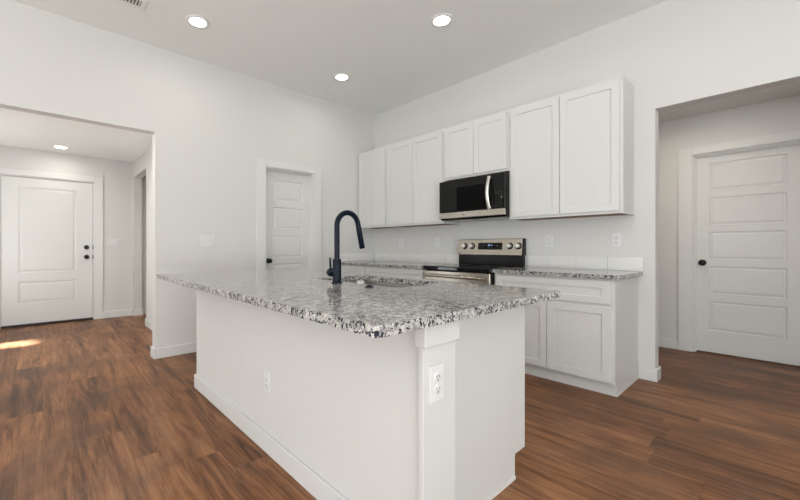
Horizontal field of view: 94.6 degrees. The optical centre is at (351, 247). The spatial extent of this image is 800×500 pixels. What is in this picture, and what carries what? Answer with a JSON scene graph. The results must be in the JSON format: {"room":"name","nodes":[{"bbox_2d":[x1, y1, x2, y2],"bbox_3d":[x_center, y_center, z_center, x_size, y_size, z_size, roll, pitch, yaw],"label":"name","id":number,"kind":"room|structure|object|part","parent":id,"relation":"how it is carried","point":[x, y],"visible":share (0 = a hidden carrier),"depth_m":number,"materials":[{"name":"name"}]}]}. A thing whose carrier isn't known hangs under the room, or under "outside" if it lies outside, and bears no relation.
{"room":"kitchen","nodes":[
{"label":"kitchen","id":0,"kind":"room"},
{"bbox_2d":[0,145,145,313],"bbox_3d":[-4.001,-0.139,5.601,3.950,2.475,0.115,0,0,-40],"label":"wall","id":1,"kind":"structure","parent":0,"point":[117,175],"depth_m":5.74,"materials":[{"name":"grey paint"}]},
{"bbox_2d":[1,175,92,328],"bbox_3d":[-4.346,0.061,5.275,1.023,2.076,0.162,0,0,-40],"label":"door","id":2,"kind":"structure","parent":1,"relation":"in","point":[47,225],"depth_m":5.23,"materials":[{"name":"white paint"}]},
{"bbox_2d":[0,167,102,328],"bbox_3d":[-4.359,0.014,5.285,1.269,2.171,0.135,0,0,-40],"label":"door frame","id":3,"kind":"structure","parent":1,"relation":"attached to","point":[97,182],"depth_m":5.58,"materials":[{"name":"white paint"}]},
{"bbox_2d":[107,239,118,245],"bbox_3d":[-3.739,-0.076,5.740,0.150,0.112,0.012,0,0,-40],"label":"light switch","id":4,"kind":"object","parent":1,"relation":"attached to","point":[110,242],"visible":1,"depth_m":5.74,"materials":[{"name":"white plastic"}]},
{"bbox_2d":[103,309,142,318],"bbox_3d":[-3.611,1.048,5.794,0.535,0.102,0.095,0,0,-40],"label":"baseboard","id":5,"kind":"structure","parent":1,"relation":"attached to","point":[120,313],"depth_m":5.81,"materials":[{"name":"white paint"}]},
{"bbox_2d":[0,108,151,161],"bbox_3d":[-2.666,-1.436,5.028,5.650,0.120,2.885,0,0,-40],"label":"ceiling","id":6,"kind":"structure","parent":0,"point":[20,129],"depth_m":4.54,"materials":[{"name":"white paint"}]},
{"bbox_2d":[52,145,69,148],"bbox_3d":[-3.985,-1.371,5.016,0.196,0.009,0.196,0,0,-40],"label":"recessed light","id":7,"kind":"object","parent":6,"relation":"in","point":[54,146],"visible":1,"depth_m":5.01,"materials":[{"name":"white metal"}]},
{"bbox_2d":[133,145,151,321],"bbox_3d":[-2.626,-0.139,4.930,0.115,2.475,2.685,0,0,-40],"label":"wall","id":8,"kind":"structure","parent":0,"point":[142,166],"depth_m":5.71,"materials":[{"name":"grey paint"}]},
{"bbox_2d":[145,318,151,329],"bbox_3d":[-2.314,1.048,4.549,0.130,0.102,1.700,0,0,-40],"label":"baseboard","id":9,"kind":"structure","parent":8,"relation":"attached to","point":[148,323],"depth_m":4.98,"materials":[{"name":"white paint"}]},
{"bbox_2d":[0,0,373,348],"bbox_3d":[-3.010,-0.441,2.773,8.915,3.080,0.115,0,0,-40],"label":"wall","id":10,"kind":"structure","parent":0,"point":[209,125],"depth_m":3.81,"materials":[{"name":"grey paint"}]},
{"bbox_2d":[150,346,154,358],"bbox_3d":[-1.978,1.048,3.645,0.015,0.102,0.145,0,0,-40],"label":"baseboard","id":11,"kind":"object","parent":10,"relation":"attached to","point":[152,349],"visible":1,"depth_m":3.62,"materials":[{"name":"white paint"}]},
{"bbox_2d":[155,342,196,358],"bbox_3d":[-1.522,1.048,3.945,1.069,0.102,0.015,0,0,-40],"label":"baseboard","id":12,"kind":"structure","parent":10,"relation":"attached to","point":[163,352],"depth_m":3.71,"materials":[{"name":"white paint"}]},
{"bbox_2d":[200,235,214,246],"bbox_3d":[-1.544,-0.068,3.929,0.150,0.132,0.012,0,0,-40],"label":"light switch","id":13,"kind":"object","parent":10,"relation":"attached to","point":[205,240],"visible":1,"depth_m":3.93,"materials":[{"name":"white plastic"}]},
{"bbox_2d":[266,169,310,269],"bbox_3d":[-0.802,0.073,4.638,0.667,2.051,0.098,0,0,-40],"label":"door","id":14,"kind":"structure","parent":10,"relation":"in","point":[288,194],"depth_m":4.66,"materials":[{"name":"white paint"}]},
{"bbox_2d":[257,158,320,270],"bbox_3d":[-0.795,0.026,4.631,0.919,2.146,0.135,0,0,-40],"label":"door frame","id":15,"kind":"structure","parent":10,"relation":"attached to","point":[262,164],"depth_m":4.56,"materials":[{"name":"white paint"}]},
{"bbox_2d":[340,253,373,261],"bbox_3d":[0.083,0.143,5.305,0.671,0.116,0.010,0,0,-40],"label":"tile backsplash","id":16,"kind":"structure","parent":10,"relation":"attached to","point":[345,257],"depth_m":5.29,"materials":[{"name":"grey tile"}]},
{"bbox_2d":[12,0,667,115],"bbox_3d":[-0.601,-2.041,-0.232,9.115,0.120,7.815,0,0,-40],"label":"ceiling","id":17,"kind":"structure","parent":0,"point":[392,55],"depth_m":3.38,"materials":[{"name":"white paint"}]},
{"bbox_2d":[116,0,146,9],"bbox_3d":[-1.806,-1.977,2.895,0.310,0.008,0.150,0,0,-40],"label":"ceiling vent","id":18,"kind":"object","parent":17,"relation":"in","point":[140,4],"visible":1,"depth_m":2.96,"materials":[{"name":"white metal"}]},
{"bbox_2d":[186,15,209,28],"bbox_3d":[-1.349,-1.976,3.214,0.196,0.009,0.196,0,0,-40],"label":"recessed light","id":19,"kind":"object","parent":17,"relation":"in","point":[197,21],"visible":1,"depth_m":3.20,"materials":[{"name":"white metal"}]},
{"bbox_2d":[333,73,349,80],"bbox_3d":[-0.113,-1.976,4.258,0.196,0.009,0.196,0,0,-40],"label":"recessed light","id":20,"kind":"object","parent":17,"relation":"in","point":[340,76],"visible":1,"depth_m":4.25,"materials":[{"name":"white metal"}]},
{"bbox_2d":[430,13,452,27],"bbox_3d":[0.785,-1.976,3.195,0.196,0.009,0.196,0,0,-40],"label":"recessed light","id":21,"kind":"object","parent":17,"relation":"in","point":[443,19],"visible":1,"depth_m":3.19,"materials":[{"name":"white metal"}]},
{"bbox_2d":[0,314,799,499],"bbox_3d":[-0.654,1.139,1.678,11.700,0.080,11.000,0,0,-40],"label":"floor","id":22,"kind":"structure","parent":0,"point":[87,412],"depth_m":2.15,"materials":[{"name":"brown wood"}]},
{"bbox_2d":[341,264,366,273],"bbox_3d":[0.261,0.666,5.116,0.663,0.866,0.525,0,0,-40],"label":"base cabinet","id":23,"kind":"object","parent":22,"relation":"on","point":[358,269],"visible":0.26,"depth_m":4.88,"materials":[{"name":"grey paint"}]},
{"bbox_2d":[194,290,524,499],"bbox_3d":[-0.161,0.666,2.295,0.923,0.866,2.289,0,0,-40],"label":"kitchen island","id":24,"kind":"object","parent":22,"relation":"on","point":[348,415],"visible":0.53,"depth_m":1.55,"materials":[{"name":"grey paint"}]},
{"bbox_2d":[264,369,270,394],"bbox_3d":[-0.455,0.723,1.967,0.009,0.118,0.072,0,0,-40],"label":"wall outlet","id":25,"kind":"object","parent":24,"relation":"attached to","point":[267,375],"visible":1,"depth_m":1.96,"materials":[{"name":"white plastic"}]},
{"bbox_3d":[-0.212,1.048,2.274,0.788,0.102,2.254,0,0,-40],"label":"baseboard","id":26,"kind":"part","parent":24,"relation":"part of","materials":[{"name":"white paint"}]},
{"bbox_2d":[156,268,559,337],"bbox_3d":[-0.246,0.217,2.228,1.198,0.032,2.380,0,0,-40],"label":"island countertop","id":27,"kind":"structure","parent":24,"relation":"on","point":[311,295],"depth_m":1.50,"materials":[{"name":"grey stone"}]},
{"bbox_2d":[326,210,364,283],"bbox_3d":[-0.030,-0.007,2.145,0.238,0.417,0.106,0,0,-40],"label":"kitchen faucet","id":28,"kind":"object","parent":27,"relation":"on","point":[335,272],"visible":1,"depth_m":2.06,"materials":[{"name":"black metal"}]},
{"bbox_3d":[-0.021,-0.072,2.122,0.194,0.287,0.031,0,0,-40],"label":"spout","id":29,"kind":"part","parent":28,"relation":"part of","materials":[{"name":"black metal"}]},
{"bbox_2d":[341,280,416,287],"bbox_3d":[0.148,0.342,2.228,0.461,0.216,0.791,0,0,-40],"label":"undermount sink","id":30,"kind":"object","parent":27,"relation":"in","point":[386,284],"visible":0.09,"depth_m":2.49,"materials":[{"name":"silver metal"}]},
{"bbox_2d":[429,362,443,403],"bbox_3d":[0.275,0.437,1.180,0.072,0.118,0.009,0,0,-40],"label":"wall outlet","id":31,"kind":"object","parent":24,"relation":"attached to","point":[436,372],"visible":1,"depth_m":1.17,"materials":[{"name":"white plastic"}]},
{"bbox_2d":[434,372,440,381],"bbox_3d":[0.276,0.417,1.179,0.034,0.034,0.004,0,0,-40],"label":"receptacle","id":32,"kind":"object","parent":31,"relation":"attached to","point":[437,375],"depth_m":1.18,"materials":[{"name":"white plastic"}]},
{"bbox_2d":[434,384,440,394],"bbox_3d":[0.276,0.457,1.179,0.034,0.034,0.004,0,0,-40],"label":"receptacle","id":33,"kind":"object","parent":31,"relation":"attached to","point":[437,387],"depth_m":1.18,"materials":[{"name":"white plastic"}]},
{"bbox_3d":[0.557,0.666,1.569,0.723,0.866,0.020,0,0,-40],"label":"panel","id":34,"kind":"part","parent":24,"relation":"part of","materials":[{"name":"grey paint"}]},
{"bbox_3d":[0.533,1.092,1.532,0.639,0.014,0.005,0,0,-40],"label":"shoe moulding","id":35,"kind":"part","parent":24,"relation":"part of","materials":[{"name":"white paint"}]},
{"bbox_2d":[367,266,425,278],"bbox_3d":[0.736,0.666,4.553,0.663,0.866,0.946,0,0,-40],"label":"base cabinet","id":36,"kind":"object","parent":22,"relation":"on","point":[371,270],"visible":0.1,"depth_m":4.29,"materials":[{"name":"grey paint"}]},
{"bbox_2d":[341,261,443,268],"bbox_3d":[0.561,0.217,4.747,0.681,0.032,1.477,0,0,-40],"label":"countertop","id":37,"kind":"structure","parent":36,"relation":"on","point":[417,265],"depth_m":4.57,"materials":[{"name":"grey stone"}]},
{"bbox_2d":[423,238,525,284],"bbox_3d":[1.262,0.503,3.846,0.760,1.192,0.792,0,0,-40],"label":"electric range","id":38,"kind":"object","parent":22,"relation":"on","point":[477,257],"visible":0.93,"depth_m":3.86,"materials":[{"name":"silver metal"}]},
{"bbox_3d":[0.998,0.291,3.631,0.080,0.029,0.662,0,0,-40],"label":"handle","id":39,"kind":"part","parent":38,"relation":"part of","materials":[{"name":"silver metal"}]},
{"bbox_3d":[1.044,0.559,3.670,0.044,0.629,0.756,0,0,-40],"label":"oven door","id":40,"kind":"part","parent":38,"relation":"part of","materials":[{"name":"silver metal"}]},
{"bbox_2d":[423,264,523,272],"bbox_3d":[1.280,0.215,3.869,0.693,0.044,0.780,0,0,-40],"label":"cooktop","id":41,"kind":"object","parent":38,"relation":"in","point":[443,268],"depth_m":3.71,"materials":[{"name":"grey glass"}]},
{"bbox_3d":[1.507,-0.004,4.052,0.028,0.173,0.762,0,0,-40],"label":"control panel","id":42,"kind":"part","parent":38,"relation":"part of","materials":[{"name":"silver metal"}]},
{"bbox_2d":[495,273,637,396],"bbox_3d":[1.861,0.666,3.223,0.663,0.866,0.936,0,0,-40],"label":"base cabinet","id":43,"kind":"object","parent":22,"relation":"on","point":[586,337],"visible":0.67,"depth_m":2.87,"materials":[{"name":"grey paint"}]},
{"bbox_3d":[1.468,0.720,3.188,0.019,0.547,0.440,0,0,-40],"label":"door","id":44,"kind":"part","parent":43,"relation":"part of","materials":[{"name":"grey paint"}]},
{"bbox_3d":[1.611,0.336,3.019,0.019,0.170,0.884,0,0,-40],"label":"drawer","id":45,"kind":"part","parent":43,"relation":"part of","materials":[{"name":"grey paint"}]},
{"bbox_2d":[492,267,642,279],"bbox_3d":[1.861,0.217,3.208,0.681,0.032,0.968,0,0,-40],"label":"countertop","id":46,"kind":"structure","parent":43,"relation":"on","point":[559,272],"depth_m":3.03,"materials":[{"name":"grey stone"}]},
{"bbox_3d":[1.754,0.720,2.849,0.019,0.547,0.440,0,0,-40],"label":"door","id":47,"kind":"part","parent":43,"relation":"part of","materials":[{"name":"grey paint"}]},
{"bbox_3d":[2.165,0.666,2.877,0.644,0.866,0.006,0,0,-40],"label":"panel","id":48,"kind":"part","parent":43,"relation":"part of","materials":[{"name":"grey paint"}]},
{"bbox_3d":[2.175,1.093,2.879,0.596,0.012,0.004,0,0,-40],"label":"shoe moulding","id":49,"kind":"part","parent":43,"relation":"part of","materials":[{"name":"white paint"}]},
{"bbox_2d":[374,0,799,368],"bbox_3d":[2.809,-0.441,2.705,0.115,3.080,7.500,0,0,-40],"label":"wall","id":50,"kind":"structure","parent":0,"point":[673,53],"depth_m":3.08,"materials":[{"name":"grey paint"}]},
{"bbox_2d":[359,146,397,228],"bbox_3d":[0.401,-0.817,5.203,0.336,1.087,0.572,0,0,-40],"label":"upper cabinet","id":51,"kind":"object","parent":50,"relation":"attached to","point":[372,163],"visible":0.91,"depth_m":5.06,"materials":[{"name":"grey paint"}]},
{"bbox_3d":[0.194,-0.816,5.203,0.018,1.040,0.263,0,0,-40],"label":"door","id":52,"kind":"part","parent":51,"relation":"part of","materials":[{"name":"grey paint"}]},
{"bbox_3d":[0.366,-0.816,4.999,0.018,1.040,0.263,0,0,-40],"label":"door","id":53,"kind":"part","parent":51,"relation":"part of","materials":[{"name":"grey paint"}]},
{"bbox_3d":[0.415,-0.283,5.215,0.297,0.012,0.536,0,0,-40],"label":"underside panel","id":54,"kind":"part","parent":51,"relation":"part of","materials":[{"name":"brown wood"}]},
{"bbox_2d":[399,239,402,246],"bbox_3d":[0.688,-0.064,5.119,0.009,0.118,0.072,0,0,-40],"label":"wall outlet","id":55,"kind":"object","parent":50,"relation":"attached to","point":[400,240],"visible":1,"depth_m":5.11,"materials":[{"name":"white plastic"}]},
{"bbox_2d":[375,253,458,263],"bbox_3d":[0.822,0.143,4.960,0.010,0.116,1.466,0,0,-40],"label":"tile backsplash","id":56,"kind":"structure","parent":50,"relation":"attached to","point":[396,257],"depth_m":4.86,"materials":[{"name":"grey tile"}]},
{"bbox_2d":[387,129,459,227],"bbox_3d":[0.879,-0.817,4.638,0.336,1.087,0.907,0,0,-40],"label":"upper cabinet","id":57,"kind":"object","parent":50,"relation":"attached to","point":[415,166],"visible":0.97,"depth_m":4.49,"materials":[{"name":"grey paint"}]},
{"bbox_3d":[0.618,-0.816,4.701,0.018,1.040,0.431,0,0,-40],"label":"door","id":58,"kind":"part","parent":57,"relation":"part of","materials":[{"name":"grey paint"}]},
{"bbox_3d":[0.893,-0.283,4.649,0.297,0.012,0.872,0,0,-40],"label":"underside panel","id":59,"kind":"part","parent":57,"relation":"part of","materials":[{"name":"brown wood"}]},
{"bbox_3d":[0.898,-0.816,4.369,0.018,1.040,0.431,0,0,-40],"label":"door","id":60,"kind":"part","parent":57,"relation":"part of","materials":[{"name":"grey paint"}]},
{"bbox_2d":[434,238,438,246],"bbox_3d":[1.083,-0.064,4.651,0.009,0.118,0.072,0,0,-40],"label":"wall outlet","id":61,"kind":"object","parent":50,"relation":"attached to","point":[436,240],"visible":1,"depth_m":4.65,"materials":[{"name":"white plastic"}]},
{"bbox_2d":[444,110,508,181],"bbox_3d":[1.420,-1.059,3.997,0.336,0.602,0.767,0,0,-40],"label":"upper cabinet","id":62,"kind":"object","parent":50,"relation":"attached to","point":[480,146],"visible":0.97,"depth_m":3.85,"materials":[{"name":"grey paint"}]},
{"bbox_3d":[1.181,-1.058,4.034,0.018,0.556,0.361,0,0,-40],"label":"door","id":63,"kind":"part","parent":62,"relation":"part of","materials":[{"name":"grey paint"}]},
{"bbox_2d":[439,172,508,221],"bbox_3d":[1.368,-0.513,3.950,0.473,0.432,0.764,0,0,-40],"label":"microwave","id":64,"kind":"object","parent":62,"relation":"attached to","point":[486,197],"visible":0.96,"depth_m":3.79,"materials":[{"name":"black glass"}]},
{"bbox_3d":[1.206,-0.556,3.895,0.026,0.345,0.639,0,0,-40],"label":"door","id":65,"kind":"part","parent":64,"relation":"part of","materials":[{"name":"black glass"}]},
{"bbox_3d":[1.361,-0.548,3.644,0.067,0.325,0.034,0,0,-33],"label":"handle","id":66,"kind":"part","parent":64,"relation":"part of","materials":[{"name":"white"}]},
{"bbox_3d":[1.453,-0.556,3.602,0.026,0.345,0.122,0,0,-40],"label":"control panel","id":67,"kind":"part","parent":64,"relation":"part of","materials":[{"name":"black glass"}]},
{"bbox_3d":[1.434,-0.768,4.009,0.297,0.012,0.731,0,0,-40],"label":"underside panel","id":68,"kind":"part","parent":62,"relation":"part of","materials":[{"name":"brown wood"}]},
{"bbox_3d":[1.417,-1.058,3.755,0.018,0.556,0.361,0,0,-40],"label":"door","id":69,"kind":"part","parent":62,"relation":"part of","materials":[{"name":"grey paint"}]},
{"bbox_2d":[545,235,552,246],"bbox_3d":[1.952,-0.064,3.623,0.009,0.118,0.072,0,0,-40],"label":"wall outlet","id":70,"kind":"object","parent":50,"relation":"attached to","point":[548,238],"visible":1,"depth_m":3.62,"materials":[{"name":"white plastic"}]},
{"bbox_2d":[509,76,633,220],"bbox_3d":[1.968,-0.817,3.349,0.336,1.087,0.926,0,0,-40],"label":"upper cabinet","id":71,"kind":"object","parent":50,"relation":"attached to","point":[571,154],"visible":1,"depth_m":3.15,"materials":[{"name":"grey paint"}]},
{"bbox_3d":[1.703,-0.816,3.417,0.018,1.040,0.440,0,0,-40],"label":"door","id":72,"kind":"part","parent":71,"relation":"part of","materials":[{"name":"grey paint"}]},
{"bbox_3d":[1.982,-0.283,3.361,0.297,0.012,0.891,0,0,-40],"label":"underside panel","id":73,"kind":"part","parent":71,"relation":"part of","materials":[{"name":"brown wood"}]},
{"bbox_3d":[1.990,-0.816,3.077,0.018,1.040,0.440,0,0,-40],"label":"door","id":74,"kind":"part","parent":71,"relation":"part of","materials":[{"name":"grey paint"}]},
{"bbox_2d":[528,256,642,270],"bbox_3d":[2.126,0.143,3.416,0.010,0.116,0.949,0,0,-40],"label":"tile backsplash","id":75,"kind":"structure","parent":50,"relation":"attached to","point":[570,262],"depth_m":3.35,"materials":[{"name":"grey tile"}]},
{"bbox_2d":[612,233,621,246],"bbox_3d":[2.314,-0.066,3.194,0.009,0.118,0.072,0,0,-40],"label":"wall outlet","id":76,"kind":"object","parent":50,"relation":"attached to","point":[616,237],"visible":1,"depth_m":3.19,"materials":[{"name":"white plastic"}]},
{"bbox_2d":[638,366,657,381],"bbox_3d":[2.450,1.048,3.028,0.015,0.102,0.125,0,0,-40],"label":"baseboard","id":77,"kind":"structure","parent":50,"relation":"attached to","point":[644,373],"depth_m":3.02,"materials":[{"name":"white paint"}]},
{"bbox_2d":[656,366,660,380],"bbox_3d":[2.541,1.048,3.033,0.130,0.102,0.015,0,0,-40],"label":"baseboard","id":78,"kind":"object","parent":50,"relation":"attached to","point":[659,367],"visible":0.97,"depth_m":3.03,"materials":[{"name":"white paint"}]},
{"bbox_2d":[658,94,799,351],"bbox_3d":[3.943,-0.143,3.532,0.115,2.485,7.300,0,0,-40],"label":"wall","id":79,"kind":"structure","parent":0,"point":[780,115],"depth_m":3.93,"materials":[{"name":"grey paint"}]},
{"bbox_2d":[658,337,677,348],"bbox_3d":[3.512,1.048,3.941,0.015,0.102,5.880,0,0,-40],"label":"baseboard","id":80,"kind":"structure","parent":79,"relation":"attached to","point":[662,342],"depth_m":4.00,"materials":[{"name":"white paint"}]},
{"bbox_2d":[678,131,799,351],"bbox_3d":[3.874,0.024,3.598,0.135,2.151,0.984,0,0,-40],"label":"door frame","id":81,"kind":"structure","parent":79,"relation":"attached to","point":[684,155],"depth_m":3.87,"materials":[{"name":"white paint"}]},
{"bbox_2d":[695,142,799,365],"bbox_3d":[3.873,0.071,3.598,0.098,2.056,0.732,0,0,-40],"label":"door","id":82,"kind":"structure","parent":79,"relation":"in","point":[747,202],"depth_m":3.59,"materials":[{"name":"white paint"}]},
{"bbox_3d":[3.659,0.159,3.823,0.062,0.064,0.064,0,0,-40],"label":"knob","id":83,"kind":"part","parent":82,"relation":"part of","materials":[{"name":"black metal"}]},
{"bbox_2d":[658,81,799,122],"bbox_3d":[3.931,-1.446,3.391,2.485,0.120,7.500,0,0,-40],"label":"ceiling","id":84,"kind":"structure","parent":0,"point":[790,89],"depth_m":3.48,"materials":[{"name":"white paint"}]},
{"bbox_2d":[699,350,797,365],"bbox_3d":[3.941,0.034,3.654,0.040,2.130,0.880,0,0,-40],"label":"threshold","id":85,"kind":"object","parent":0,"point":[699,350],"depth_m":3.62,"materials":[{"name":"grey paint"}]}
]}

